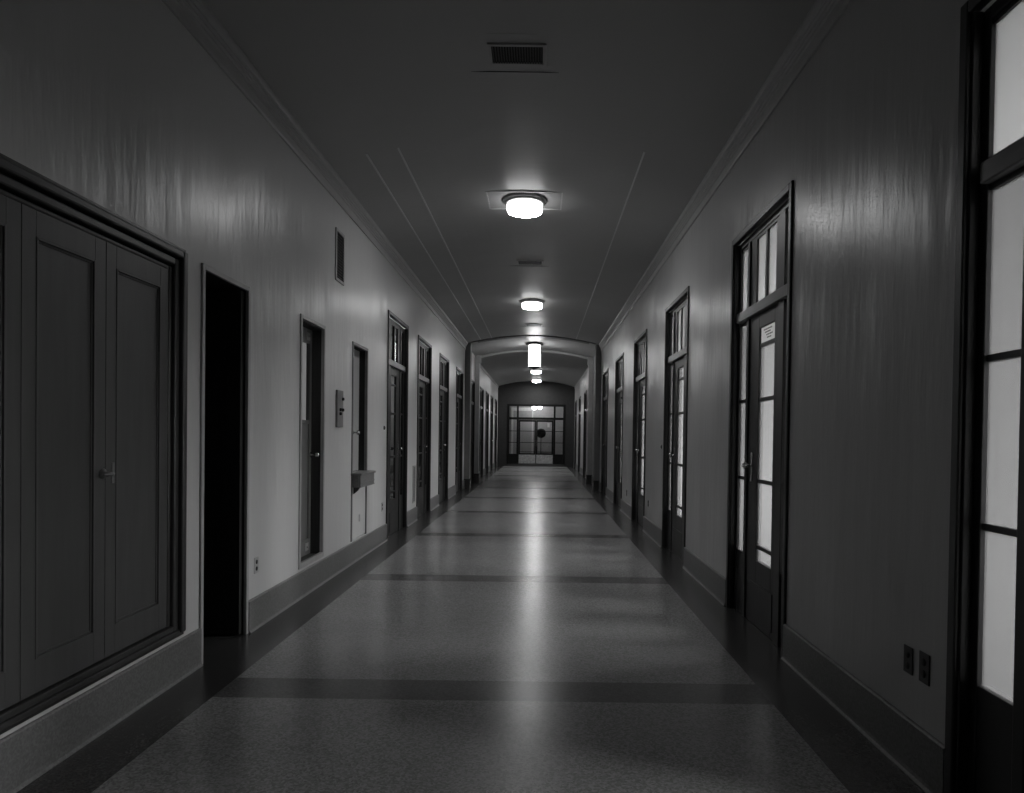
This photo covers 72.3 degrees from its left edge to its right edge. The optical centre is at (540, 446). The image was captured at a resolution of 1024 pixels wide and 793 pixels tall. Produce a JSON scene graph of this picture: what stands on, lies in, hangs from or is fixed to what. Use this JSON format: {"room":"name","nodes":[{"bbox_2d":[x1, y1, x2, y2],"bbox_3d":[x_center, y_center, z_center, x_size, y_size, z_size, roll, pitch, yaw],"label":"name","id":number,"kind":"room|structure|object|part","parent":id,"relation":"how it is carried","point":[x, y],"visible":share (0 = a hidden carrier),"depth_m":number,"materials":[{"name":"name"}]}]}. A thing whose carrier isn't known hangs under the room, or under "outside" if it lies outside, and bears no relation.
{"room":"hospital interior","nodes":[
{"label":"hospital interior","id":0,"kind":"room"},
{"bbox_2d":[0,0,497,738],"bbox_3d":[-2.142,-1.019,17.232,0.240,4.300,31.512,1,1,0],"label":"wall","id":1,"kind":"structure","parent":0,"point":[256,215],"depth_m":4.57,"materials":[{"name":"paint"}]},
{"bbox_2d":[0,153,185,734],"bbox_3d":[-2.152,-0.005,2.741,0.246,2.187,2.504,1,1,0],"label":"trim","id":2,"kind":"structure","parent":1,"relation":"attached to","point":[1,154],"depth_m":3.11,"materials":[{"name":"black wood"}]},
{"bbox_2d":[0,156,187,730],"bbox_3d":[-2.313,-0.006,2.741,0.644,2.145,2.460,1,1,0],"label":"tall cabinet","id":3,"kind":"object","parent":1,"relation":"on","point":[94,304],"visible":1,"depth_m":3.14,"materials":[{"name":"paint"}]},
{"bbox_3d":[-2.049,0.015,2.473,0.013,1.714,0.405,1,1,0],"label":"panel moulding","id":4,"kind":"part","parent":3,"relation":"part of","materials":[{"name":"paint"}]},
{"bbox_3d":[-2.066,0.023,2.473,0.040,1.979,0.561,1,1,0],"label":"cupboard door","id":5,"kind":"part","parent":3,"relation":"part of","materials":[{"name":"paint"}]},
{"bbox_3d":[-2.065,0.015,3.023,0.040,1.979,0.531,1,1,0],"label":"cupboard door","id":6,"kind":"part","parent":3,"relation":"part of","materials":[{"name":"paint"}]},
{"bbox_3d":[-2.070,0.007,3.023,0.030,1.714,0.375,1,1,0],"label":"panel","id":7,"kind":"part","parent":3,"relation":"part of","materials":[{"name":"paint"}]},
{"bbox_3d":[-2.049,0.008,3.023,0.013,1.714,0.375,1,1,0],"label":"panel moulding","id":8,"kind":"part","parent":3,"relation":"part of","materials":[{"name":"paint"}]},
{"bbox_3d":[-2.078,1.042,2.755,0.102,0.055,2.460,1,1,0],"label":"sill","id":9,"kind":"part","parent":3,"relation":"part of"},
{"bbox_3d":[-2.020,0.128,3.252,0.054,0.051,0.088,1,1,0],"label":"handle","id":10,"kind":"part","parent":3,"relation":"part of","materials":[{"name":"metal"}]},
{"bbox_3d":[-2.045,0.126,3.349,0.004,0.100,0.020,1,1,0],"label":"strike plate","id":11,"kind":"part","parent":3,"relation":"part of","materials":[{"name":"grey metal"}]},
{"bbox_3d":[-2.065,0.007,3.566,0.040,1.979,0.546,1,1,0],"label":"cupboard door","id":12,"kind":"part","parent":3,"relation":"part of","materials":[{"name":"paint"}]},
{"bbox_3d":[-2.070,0.000,3.566,0.030,1.714,0.390,1,1,0],"label":"panel","id":13,"kind":"part","parent":3,"relation":"part of","materials":[{"name":"paint"}]},
{"bbox_3d":[-2.049,0.000,3.566,0.013,1.714,0.390,1,1,0],"label":"panel moulding","id":14,"kind":"part","parent":3,"relation":"part of","materials":[{"name":"paint"}]},
{"bbox_2d":[199,263,250,663],"bbox_3d":[-2.429,0.100,4.527,0.814,2.410,0.690,1,1,0],"label":"door","id":15,"kind":"structure","parent":1,"relation":"in","point":[225,332],"depth_m":4.79,"materials":[{"name":"wood"}]},
{"bbox_2d":[0,461,497,792],"bbox_3d":[-2.034,1.052,14.916,0.030,0.225,36.200,1,1,0],"label":"baseboard","id":16,"kind":"structure","parent":1,"relation":"attached to","point":[30,751],"depth_m":3.47,"materials":[{"name":"stone"}]},
{"bbox_2d":[254,556,258,573],"bbox_3d":[-2.042,0.853,5.033,0.008,0.115,0.070,1,1,0],"label":"outlet","id":17,"kind":"object","parent":1,"relation":"attached to","point":[256,559],"visible":1,"depth_m":5.03,"materials":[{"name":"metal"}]},
{"bbox_2d":[298,314,325,569],"bbox_3d":[-2.129,-0.045,6.235,0.212,2.160,0.670,1,1,0],"label":"door","id":18,"kind":"structure","parent":1,"relation":"in","point":[312,332],"depth_m":6.52,"materials":[{"name":"wood"}]},
{"bbox_3d":[-2.150,-0.590,6.215,0.008,0.700,0.395,1,1,0],"label":"glass","id":19,"kind":"part","parent":18,"relation":"part of","materials":[{"name":"grey glass"}]},
{"bbox_3d":[-2.099,0.076,6.507,0.084,0.051,0.052,1,1,0],"label":"knob","id":20,"kind":"part","parent":18,"relation":"part of","materials":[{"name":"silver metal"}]},
{"bbox_2d":[162,0,467,349],"bbox_3d":[-1.968,-2.524,7.691,0.068,0.220,21.850,1,1,0],"label":"crown molding","id":21,"kind":"structure","parent":1,"relation":"attached to","point":[195,16],"depth_m":5.33,"materials":[{"name":"paint"}]},
{"bbox_2d":[335,227,344,285],"bbox_3d":[-2.003,-1.895,6.995,0.014,0.510,0.290,1,1,0],"label":"air vent","id":22,"kind":"object","parent":1,"relation":"in","point":[339,236],"visible":1,"depth_m":6.99,"materials":[{"name":"metal"}]},
{"bbox_2d":[335,390,344,426],"bbox_3d":[-2.010,-0.377,6.948,0.041,0.360,0.306,1,1,0],"label":"switch plate","id":23,"kind":"object","parent":1,"relation":"attached to","point":[339,394],"visible":1,"depth_m":6.93,"materials":[{"name":"grey metal"}]},
{"bbox_2d":[350,341,375,541],"bbox_3d":[-2.077,-0.057,7.855,0.315,2.160,0.670,1,1,0],"label":"door","id":24,"kind":"structure","parent":1,"relation":"in","point":[361,477],"depth_m":8.04,"materials":[{"name":"wood"}]},
{"bbox_3d":[-2.038,-0.057,7.860,0.032,2.160,0.660,1,1,0],"label":"casing","id":25,"kind":"part","parent":24,"relation":"part of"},
{"bbox_2d":[351,470,375,475],"bbox_3d":[-2.024,0.296,7.855,0.199,0.025,0.660,1,1,0],"label":"shelf","id":26,"kind":"object","parent":24,"relation":"attached to","point":[353,472],"depth_m":7.80,"materials":[{"name":"stone"}]},
{"bbox_2d":[386,310,408,538],"bbox_3d":[-2.117,-0.292,9.947,0.228,3.050,1.400,1,1,0],"label":"door","id":27,"kind":"structure","parent":1,"relation":"in","point":[398,337],"depth_m":10.12,"materials":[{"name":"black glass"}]},
{"bbox_3d":[-2.098,-0.128,9.877,0.008,1.745,0.345,1,1,0],"label":"glass","id":28,"kind":"part","parent":27,"relation":"part of","materials":[{"name":"glass"}]},
{"bbox_3d":[-2.092,1.048,9.961,0.005,0.270,0.570,1,1,0],"label":"kick plate","id":29,"kind":"part","parent":27,"relation":"part of","materials":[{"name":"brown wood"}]},
{"bbox_3d":[-2.081,-1.454,9.931,0.040,0.525,1.200,1,1,0],"label":"transom sash","id":30,"kind":"part","parent":27,"relation":"part of","materials":[{"name":"glass"}]},
{"bbox_3d":[-2.080,-1.454,9.931,0.008,0.485,1.200,1,1,0],"label":"transom glass","id":31,"kind":"part","parent":27,"relation":"part of","materials":[{"name":"glass"}]},
{"bbox_3d":[-2.132,-0.267,9.948,0.200,3.000,1.300,1,1,0],"label":"frame","id":32,"kind":"part","parent":27,"relation":"part of","materials":[{"name":"black wood"}]},
{"bbox_3d":[-2.097,-0.186,10.444,0.008,1.825,0.208,1,1,0],"label":"sidelight glass","id":33,"kind":"part","parent":27,"relation":"part of","materials":[{"name":"black glass"}]},
{"bbox_2d":[412,465,415,502],"bbox_3d":[-2.037,0.606,11.280,0.012,0.600,0.220,1,1,0],"label":"air vent","id":34,"kind":"object","parent":1,"relation":"in","point":[414,466],"visible":1,"depth_m":11.29,"materials":[{"name":"metal"}]},
{"bbox_2d":[416,335,431,517],"bbox_3d":[-2.117,-0.324,12.207,0.228,3.050,1.400,1,1,0],"label":"door","id":35,"kind":"structure","parent":1,"relation":"in","point":[424,378],"depth_m":12.43,"materials":[{"name":"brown wood"}]},
{"bbox_3d":[-2.097,-0.160,12.137,0.008,1.745,0.345,1,1,0],"label":"glass","id":36,"kind":"part","parent":35,"relation":"part of","materials":[{"name":"glass"}]},
{"bbox_3d":[-2.091,1.017,12.221,0.005,0.270,0.570,1,1,0],"label":"kick plate","id":37,"kind":"part","parent":35,"relation":"part of","materials":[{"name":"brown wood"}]},
{"bbox_3d":[-2.080,-1.486,12.191,0.040,0.525,1.200,1,1,0],"label":"transom sash","id":38,"kind":"part","parent":35,"relation":"part of","materials":[{"name":"grey wood"}]},
{"bbox_3d":[-2.079,-1.486,12.191,0.008,0.485,1.200,1,1,0],"label":"transom glass","id":39,"kind":"part","parent":35,"relation":"part of","materials":[{"name":"black glass"}]},
{"bbox_3d":[-2.096,-0.218,12.704,0.008,1.825,0.208,1,1,0],"label":"sidelight glass","id":40,"kind":"part","parent":35,"relation":"part of","materials":[{"name":"glass"}]},
{"bbox_2d":[438,353,448,502],"bbox_3d":[-2.116,-0.358,14.667,0.228,3.050,1.400,1,1,0],"label":"door","id":41,"kind":"structure","parent":1,"relation":"in","point":[443,366],"depth_m":14.96,"materials":[{"name":"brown wood"}]},
{"bbox_3d":[-2.097,-0.194,14.597,0.008,1.745,0.345,1,1,0],"label":"glass","id":42,"kind":"part","parent":41,"relation":"part of","materials":[{"name":"glass"}]},
{"bbox_3d":[-2.091,0.983,14.681,0.005,0.270,0.570,1,1,0],"label":"kick plate","id":43,"kind":"part","parent":41,"relation":"part of","materials":[{"name":"grey wood"}]},
{"bbox_3d":[-2.079,-1.520,14.651,0.008,0.485,1.200,1,1,0],"label":"transom glass","id":44,"kind":"part","parent":41,"relation":"part of","materials":[{"name":"grey glass"}]},
{"bbox_3d":[-2.080,-1.520,14.651,0.040,0.525,1.200,1,1,0],"label":"transom sash","id":45,"kind":"part","parent":41,"relation":"part of","materials":[{"name":"white glass"}]},
{"bbox_3d":[-2.131,-0.333,14.667,0.200,3.000,1.300,1,1,0],"label":"frame","id":46,"kind":"part","parent":41,"relation":"part of","materials":[{"name":"black wood"}]},
{"bbox_2d":[455,367,462,491],"bbox_3d":[-2.116,-0.397,17.447,0.228,3.050,1.400,1,1,0],"label":"door","id":47,"kind":"structure","parent":1,"relation":"in","point":[459,376],"depth_m":17.77,"materials":[{"name":"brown wood"}]},
{"bbox_3d":[-2.096,-0.233,17.376,0.008,1.745,0.345,1,1,0],"label":"glass","id":48,"kind":"part","parent":47,"relation":"part of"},
{"bbox_3d":[-2.079,-1.559,17.430,0.040,0.525,1.200,1,1,0],"label":"transom sash","id":49,"kind":"part","parent":47,"relation":"part of","materials":[{"name":"grey glass"}]},
{"bbox_2d":[470,380,474,481],"bbox_3d":[-2.115,-0.442,20.696,0.228,3.050,1.400,1,1,0],"label":"door","id":50,"kind":"structure","parent":1,"relation":"in","point":[473,383],"depth_m":21.32,"materials":[{"name":"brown wood"}]},
{"bbox_3d":[-2.130,-0.417,20.697,0.200,3.000,1.300,1,1,0],"label":"frame","id":51,"kind":"part","parent":50,"relation":"part of","materials":[{"name":"black wood"}]},
{"bbox_3d":[-2.036,-0.441,20.696,0.046,3.050,1.400,1,1,0],"label":"casing","id":52,"kind":"part","parent":50,"relation":"part of","materials":[{"name":"black wood"}]},
{"bbox_2d":[479,386,483,475],"bbox_3d":[-2.115,-0.488,23.996,0.228,3.050,1.400,1,1,0],"label":"door","id":53,"kind":"structure","parent":1,"relation":"in","point":[481,388],"depth_m":24.59,"materials":[{"name":"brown wood"}]},
{"bbox_3d":[-2.129,-0.463,23.996,0.200,3.000,1.300,1,1,0],"label":"frame","id":54,"kind":"part","parent":53,"relation":"part of","materials":[{"name":"black wood"}]},
{"bbox_2d":[485,391,488,472],"bbox_3d":[-2.114,-0.522,26.446,0.228,3.050,1.400,1,1,0],"label":"door","id":55,"kind":"structure","parent":1,"relation":"in","point":[487,396],"depth_m":27.06,"materials":[{"name":"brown wood"}]},
{"bbox_2d":[480,364,497,386],"bbox_3d":[-1.964,-2.798,27.314,0.068,0.220,11.300,1,1,0],"label":"crown molding","id":56,"kind":"structure","parent":1,"relation":"attached to","point":[481,366],"depth_m":26.51,"materials":[{"name":"paint"}]},
{"bbox_2d":[490,396,492,469],"bbox_3d":[-2.114,-0.557,28.895,0.228,3.050,1.400,1,1,0],"label":"door","id":57,"kind":"structure","parent":1,"relation":"in","point":[491,405],"depth_m":29.52,"materials":[{"name":"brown wood"}]},
{"bbox_3d":[-2.128,-0.532,28.896,0.200,3.000,1.300,1,1,0],"label":"frame","id":58,"kind":"part","parent":57,"relation":"part of","materials":[{"name":"black wood"}]},
{"bbox_2d":[494,399,496,466],"bbox_3d":[-2.113,-0.594,31.595,0.228,3.050,1.400,1,1,0],"label":"door","id":59,"kind":"structure","parent":1,"relation":"in","point":[495,438],"depth_m":32.22,"materials":[{"name":"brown wood"}]},
{"bbox_3d":[-2.128,-0.570,31.596,0.200,3.000,1.300,1,1,0],"label":"frame","id":60,"kind":"part","parent":59,"relation":"part of","materials":[{"name":"black wood"}]},
{"bbox_2d":[17,466,924,792],"bbox_3d":[-0.241,1.215,17.319,4.120,0.120,41.400,1,1,0],"label":"floor","id":61,"kind":"structure","parent":0,"point":[525,633],"depth_m":3.90,"materials":[{"name":"tile"}]},
{"bbox_2d":[464,335,600,489],"bbox_3d":[-0.212,-0.991,18.808,3.620,4.250,0.376,1,1,0],"label":"arch","id":62,"kind":"object","parent":61,"relation":"on","point":[468,352],"visible":0.73,"depth_m":18.65,"materials":[{"name":"paint"}]},
{"bbox_2d":[474,355,593,482],"bbox_3d":[-0.211,-1.028,21.513,3.620,4.250,0.290,1,1,0],"label":"arch","id":63,"kind":"object","parent":61,"relation":"on","point":[590,360],"visible":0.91,"depth_m":21.40,"materials":[{"name":"paint"}]},
{"bbox_2d":[204,0,815,356],"bbox_3d":[-0.187,-2.876,9.186,4.100,0.610,24.850,1,1,0],"label":"ceiling","id":64,"kind":"structure","parent":0,"point":[671,81],"depth_m":5.83,"materials":[{"name":"paint"}]},
{"bbox_2d":[365,153,480,339],"bbox_3d":[-1.584,-2.754,12.488,0.016,0.018,12.250,1,1,0],"label":"ceiling strip","id":65,"kind":"object","parent":64,"relation":"attached to","point":[367,155],"visible":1,"depth_m":8.48,"materials":[{"name":"paint"}]},
{"bbox_2d":[397,148,491,337],"bbox_3d":[-1.293,-2.804,12.487,0.016,0.018,12.250,1,1,0],"label":"ceiling strip","id":66,"kind":"object","parent":64,"relation":"attached to","point":[397,148],"visible":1,"depth_m":8.80,"materials":[{"name":"paint"}]},
{"bbox_2d":[471,33,556,72],"bbox_3d":[-0.163,-2.765,4.935,0.800,0.021,0.486,1,1,0],"label":"ceiling vent","id":67,"kind":"object","parent":64,"relation":"in","point":[519,53],"visible":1,"depth_m":4.91,"materials":[{"name":"metal"}]},
{"bbox_3d":[-0.163,-2.772,4.932,0.800,0.007,0.480,1,1,0],"label":"access panel","id":68,"kind":"part","parent":67,"relation":"part of","materials":[{"name":"paint"}]},
{"bbox_3d":[-0.163,-2.761,4.932,0.410,0.014,0.270,1,1,0],"label":"frame","id":69,"kind":"part","parent":67,"relation":"part of","materials":[{"name":"metal"}]},
{"bbox_2d":[502,193,546,217],"bbox_3d":[-0.179,-2.733,7.983,0.512,0.162,0.512,1,1,0],"label":"ceiling light","id":70,"kind":"object","parent":64,"relation":"attached to","point":[523,205],"visible":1,"depth_m":7.84,"materials":[{"name":"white glass"}]},
{"bbox_3d":[-0.179,-2.714,7.983,0.408,0.092,0.408,1,1,0],"label":"lamp shade","id":71,"kind":"part","parent":70,"relation":"part of","materials":[{"name":"white glass"}]},
{"bbox_2d":[486,190,562,209],"bbox_3d":[-0.178,-2.811,7.982,0.850,0.026,0.600,1,1,0],"label":"trim","id":72,"kind":"structure","parent":64,"relation":"attached to","point":[508,190],"depth_m":7.69,"materials":[{"name":"paint"}]},
{"bbox_2d":[515,258,542,265],"bbox_3d":[-0.162,-2.847,10.814,0.800,0.021,0.486,1,1,0],"label":"ceiling vent","id":73,"kind":"object","parent":64,"relation":"in","point":[519,261],"visible":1,"depth_m":10.79,"materials":[{"name":"metal"}]},
{"bbox_3d":[-0.162,-2.844,10.811,0.410,0.014,0.270,1,1,0],"label":"frame","id":74,"kind":"part","parent":73,"relation":"part of","materials":[{"name":"metal"}]},
{"bbox_2d":[519,299,544,309],"bbox_3d":[-0.168,-2.816,13.912,0.512,0.162,0.512,1,1,0],"label":"ceiling light","id":75,"kind":"object","parent":64,"relation":"attached to","point":[529,304],"visible":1,"depth_m":13.75,"materials":[{"name":"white glass"}]},
{"bbox_3d":[-0.168,-2.797,13.912,0.408,0.092,0.408,1,1,0],"label":"lamp shade","id":76,"kind":"part","parent":75,"relation":"part of","materials":[{"name":"white glass"}]},
{"bbox_2d":[525,323,543,326],"bbox_3d":[-0.161,-2.932,16.864,0.800,0.021,0.486,1,1,0],"label":"ceiling vent","id":77,"kind":"object","parent":64,"relation":"in","point":[526,324],"visible":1,"depth_m":16.83,"materials":[{"name":"metal"}]},
{"bbox_2d":[526,342,543,368],"bbox_3d":[-0.171,-2.590,20.016,0.510,0.755,0.510,1,1,0],"label":"pendant lamp","id":78,"kind":"object","parent":64,"relation":"hanging from","point":[534,357],"visible":1,"depth_m":19.87,"materials":[{"name":"glass"}]},
{"bbox_3d":[-0.171,-2.582,20.016,0.344,0.630,0.344,1,1,0],"label":"lamp shade","id":79,"kind":"part","parent":78,"relation":"part of","materials":[{"name":"white glass"}]},
{"bbox_2d":[576,151,644,338],"bbox_3d":[0.947,-2.769,12.487,0.016,0.018,12.250,1,1,0],"label":"ceiling strip","id":80,"kind":"object","parent":64,"relation":"attached to","point":[642,157],"visible":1,"depth_m":8.49,"materials":[{"name":"paint"}]},
{"bbox_2d":[481,350,587,386],"bbox_3d":[-0.184,-3.089,27.285,4.100,0.690,11.350,1,1,0],"label":"ceiling","id":81,"kind":"structure","parent":0,"point":[506,367],"depth_m":25.34,"materials":[{"name":"paint"}]},
{"bbox_2d":[530,369,541,373],"bbox_3d":[-0.171,-2.934,27.362,0.512,0.162,0.512,1,1,0],"label":"ceiling light","id":82,"kind":"object","parent":81,"relation":"attached to","point":[534,371],"visible":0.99,"depth_m":27.19,"materials":[{"name":"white glass"}]},
{"bbox_2d":[531,379,541,382],"bbox_3d":[-0.175,-2.997,31.861,0.512,0.162,0.512,1,1,0],"label":"ceiling light","id":83,"kind":"object","parent":81,"relation":"attached to","point":[533,380],"visible":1,"depth_m":31.68,"materials":[{"name":"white glass"}]},
{"bbox_2d":[497,381,574,466],"bbox_3d":[-0.208,-1.265,33.086,4.100,4.400,0.200,1,1,0],"label":"wall","id":84,"kind":"structure","parent":0,"point":[524,392],"depth_m":32.98,"materials":[{"name":"grey paint"}]},
{"bbox_2d":[507,404,565,466],"bbox_3d":[-0.208,-0.531,33.141,2.750,2.930,0.350,1,1,0],"label":"door","id":85,"kind":"structure","parent":84,"relation":"in","point":[541,442],"depth_m":33.03,"materials":[{"name":"wood"}]},
{"bbox_3d":[-1.301,-0.469,33.050,0.345,1.620,0.006,1,1,0],"label":"sidelight glass","id":86,"kind":"part","parent":85,"relation":"part of","materials":[{"name":"white"}]},
{"bbox_3d":[-0.640,0.586,33.029,0.780,0.410,0.006,1,1,0],"label":"kick plate","id":87,"kind":"part","parent":85,"relation":"part of","materials":[{"name":"silver metal"}]},
{"bbox_3d":[-0.626,-0.430,33.040,0.670,1.480,0.006,1,1,0],"label":"glass","id":88,"kind":"part","parent":85,"relation":"part of","materials":[{"name":"white"}]},
{"bbox_3d":[-0.193,-1.634,33.033,2.530,0.520,0.006,1,1,0],"label":"transom glass","id":89,"kind":"part","parent":85,"relation":"part of","materials":[{"name":"white glass"}]},
{"bbox_3d":[0.182,0.596,33.029,0.775,0.410,0.006,1,1,0],"label":"kick plate","id":90,"kind":"part","parent":85,"relation":"part of","materials":[{"name":"silver metal"}]},
{"bbox_3d":[0.195,-0.419,33.040,0.665,1.480,0.006,1,1,0],"label":"glass","id":91,"kind":"part","parent":85,"relation":"part of","materials":[{"name":"white"}]},
{"bbox_3d":[0.876,-0.440,33.050,0.360,1.620,0.006,1,1,0],"label":"sidelight glass","id":92,"kind":"part","parent":85,"relation":"part of","materials":[{"name":"white"}]},
{"bbox_2d":[761,343,774,565],"bbox_3d":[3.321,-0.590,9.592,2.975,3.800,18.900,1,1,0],"label":"window pane","id":93,"kind":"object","parent":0,"point":[769,350],"depth_m":6.67,"materials":[{"name":"glass"}]},
{"bbox_2d":[574,0,995,744],"bbox_3d":[1.718,-0.935,14.888,0.240,4.300,36.200,1,1,0],"label":"wall","id":94,"kind":"structure","parent":0,"point":[866,134],"depth_m":3.55,"materials":[{"name":"paint"}]},
{"bbox_2d":[574,400,576,467],"bbox_3d":[1.678,-0.545,31.695,0.228,3.050,1.400,1,1,0],"label":"door","id":95,"kind":"structure","parent":94,"relation":"in","point":[576,400],"depth_m":32.32,"materials":[{"name":"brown wood"}]},
{"bbox_3d":[1.692,-0.520,31.695,0.200,3.000,1.300,1,1,0],"label":"frame","id":96,"kind":"part","parent":95,"relation":"part of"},
{"bbox_2d":[578,396,580,470],"bbox_3d":[1.678,-0.501,28.495,0.228,3.050,1.400,1,1,0],"label":"door","id":97,"kind":"structure","parent":94,"relation":"in","point":[579,419],"depth_m":29.12,"materials":[{"name":"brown wood"}]},
{"bbox_2d":[575,368,587,387],"bbox_3d":[1.588,-2.751,27.314,0.068,0.220,11.300,1,1,0],"label":"crown molding","id":98,"kind":"structure","parent":94,"relation":"attached to","point":[586,370],"depth_m":27.20,"materials":[{"name":"paint"}]},
{"bbox_2d":[583,390,586,475],"bbox_3d":[1.677,-0.452,24.996,0.228,3.050,1.400,1,1,0],"label":"door","id":99,"kind":"structure","parent":94,"relation":"in","point":[585,395],"depth_m":25.62,"materials":[{"name":"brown wood"}]},
{"bbox_2d":[601,368,607,493],"bbox_3d":[1.676,-0.344,17.297,0.228,3.050,1.400,1,1,0],"label":"door","id":100,"kind":"structure","parent":94,"relation":"in","point":[605,377],"depth_m":17.66,"materials":[{"name":"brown wood"}]},
{"bbox_2d":[613,352,623,508],"bbox_3d":[1.675,-0.301,14.227,0.228,3.050,1.400,1,1,0],"label":"door","id":101,"kind":"structure","parent":94,"relation":"in","point":[619,362],"depth_m":14.56,"materials":[{"name":"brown wood"}]},
{"bbox_3d":[1.614,1.038,14.241,0.005,0.270,0.570,1,1,0],"label":"kick plate","id":102,"kind":"part","parent":101,"relation":"part of","materials":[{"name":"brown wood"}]},
{"bbox_3d":[1.670,-1.464,14.211,0.040,0.525,1.200,1,1,0],"label":"transom sash","id":103,"kind":"part","parent":101,"relation":"part of","materials":[{"name":"grey glass"}]},
{"bbox_2d":[631,329,646,526],"bbox_3d":[1.675,-0.260,11.267,0.228,3.050,1.400,1,1,0],"label":"door","id":104,"kind":"structure","parent":94,"relation":"in","point":[640,349],"depth_m":11.58,"materials":[{"name":"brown wood"}]},
{"bbox_3d":[1.614,1.079,11.281,0.005,0.270,0.570,1,1,0],"label":"kick plate","id":105,"kind":"part","parent":104,"relation":"part of","materials":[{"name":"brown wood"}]},
{"bbox_3d":[1.669,-1.423,11.251,0.040,0.525,1.200,1,1,0],"label":"transom sash","id":106,"kind":"part","parent":104,"relation":"part of","materials":[{"name":"white glass"}]},
{"bbox_3d":[1.668,-1.423,11.251,0.008,0.485,1.200,1,1,0],"label":"transom glass","id":107,"kind":"part","parent":104,"relation":"part of","materials":[{"name":"grey glass"}]},
{"bbox_2d":[661,286,689,563],"bbox_3d":[1.674,-0.218,8.267,0.228,3.050,1.400,1,1,0],"label":"door","id":108,"kind":"structure","parent":94,"relation":"in","point":[676,355],"depth_m":8.49,"materials":[{"name":"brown wood"}]},
{"bbox_3d":[1.593,0.112,8.502,0.075,0.220,0.054,1,1,0],"label":"handle","id":109,"kind":"part","parent":108,"relation":"part of","materials":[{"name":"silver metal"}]},
{"bbox_3d":[1.613,1.121,8.281,0.005,0.270,0.570,1,1,0],"label":"kick plate","id":110,"kind":"part","parent":108,"relation":"part of","materials":[{"name":"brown wood"}]},
{"bbox_3d":[1.667,-1.381,8.251,0.008,0.485,1.200,1,1,0],"label":"transom glass","id":111,"kind":"part","parent":108,"relation":"part of","materials":[{"name":"grey glass"}]},
{"bbox_3d":[1.669,-1.381,8.251,0.040,0.525,1.200,1,1,0],"label":"transom sash","id":112,"kind":"part","parent":108,"relation":"part of","materials":[{"name":"white glass"}]},
{"bbox_2d":[599,0,852,351],"bbox_3d":[1.584,-2.477,7.691,0.068,0.220,21.850,1,1,0],"label":"crown molding","id":113,"kind":"structure","parent":94,"relation":"attached to","point":[823,15],"depth_m":5.22,"materials":[{"name":"paint"}]},
{"bbox_2d":[573,464,944,792],"bbox_3d":[1.556,1.100,14.916,0.030,0.225,36.200,1,1,0],"label":"baseboard","id":114,"kind":"structure","parent":94,"relation":"attached to","point":[916,752],"depth_m":3.45,"materials":[{"name":"wood"}]},
{"bbox_2d":[725,180,793,656],"bbox_3d":[1.673,-0.175,5.158,0.228,3.050,1.400,1,1,0],"label":"door","id":115,"kind":"structure","parent":94,"relation":"in","point":[761,266],"depth_m":5.26,"materials":[{"name":"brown wood"}]},
{"bbox_3d":[1.593,0.156,5.392,0.075,0.220,0.054,1,1,0],"label":"handle","id":116,"kind":"part","parent":115,"relation":"part of","materials":[{"name":"silver metal"}]},
{"bbox_3d":[1.612,1.164,5.171,0.005,0.270,0.570,1,1,0],"label":"kick plate","id":117,"kind":"part","parent":115,"relation":"part of","materials":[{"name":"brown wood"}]},
{"bbox_3d":[1.667,-1.337,5.141,0.008,0.485,1.200,1,1,0],"label":"transom glass","id":118,"kind":"part","parent":115,"relation":"part of","materials":[{"name":"white glass"}]},
{"bbox_3d":[1.668,-1.337,5.141,0.040,0.525,1.200,1,1,0],"label":"transom sash","id":119,"kind":"part","parent":115,"relation":"part of","materials":[{"name":"black wood"}]},
{"bbox_2d":[761,322,774,342],"bbox_3d":[1.655,-0.826,5.077,0.002,0.112,0.332,1,1,0],"label":"paper notice","id":120,"kind":"object","parent":115,"relation":"attached to","point":[768,332],"visible":1,"depth_m":5.08,"materials":[{"name":"paper"}]},
{"bbox_2d":[903,644,912,675],"bbox_3d":[1.569,0.909,2.988,0.008,0.115,0.070,1,1,0],"label":"outlet","id":121,"kind":"object","parent":94,"relation":"attached to","point":[908,651],"visible":1,"depth_m":2.98,"materials":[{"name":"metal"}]},
{"bbox_2d":[919,650,929,685],"bbox_3d":[1.569,0.906,2.863,0.008,0.125,0.075,1,1,0],"label":"outlet","id":122,"kind":"object","parent":94,"relation":"attached to","point":[924,659],"visible":1,"depth_m":2.86,"materials":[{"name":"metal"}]},
{"bbox_2d":[921,670,925,677],"bbox_3d":[1.566,0.930,2.863,0.002,0.032,0.032,1,1,0],"label":"socket","id":123,"kind":"object","parent":122,"relation":"attached to","point":[923,672],"depth_m":2.86,"materials":[{"name":"black plastic"}]},
{"bbox_2d":[921,658,925,665],"bbox_3d":[1.567,0.882,2.862,0.002,0.032,0.032,1,1,0],"label":"socket","id":124,"kind":"object","parent":122,"relation":"attached to","point":[923,660],"depth_m":2.86,"materials":[{"name":"black plastic"}]},
{"bbox_2d":[944,0,1023,792],"bbox_3d":[1.673,-0.131,1.978,0.228,3.050,1.400,1,1,0],"label":"door","id":125,"kind":"structure","parent":94,"relation":"in","point":[984,753],"depth_m":2.58,"materials":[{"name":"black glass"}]},
{"bbox_3d":[1.594,-0.132,1.978,0.046,3.050,1.400,1,1,0],"label":"casing","id":126,"kind":"part","parent":125,"relation":"part of","materials":[{"name":"black wood"}]},
{"bbox_3d":[1.667,-1.293,1.962,0.040,0.525,1.200,1,1,0],"label":"transom sash","id":127,"kind":"part","parent":125,"relation":"part of","materials":[{"name":"black wood"}]},
{"bbox_3d":[1.666,-1.293,1.962,0.008,0.485,1.200,1,1,0],"label":"transom glass","id":128,"kind":"part","parent":125,"relation":"part of","materials":[{"name":"white glass"}]}
]}

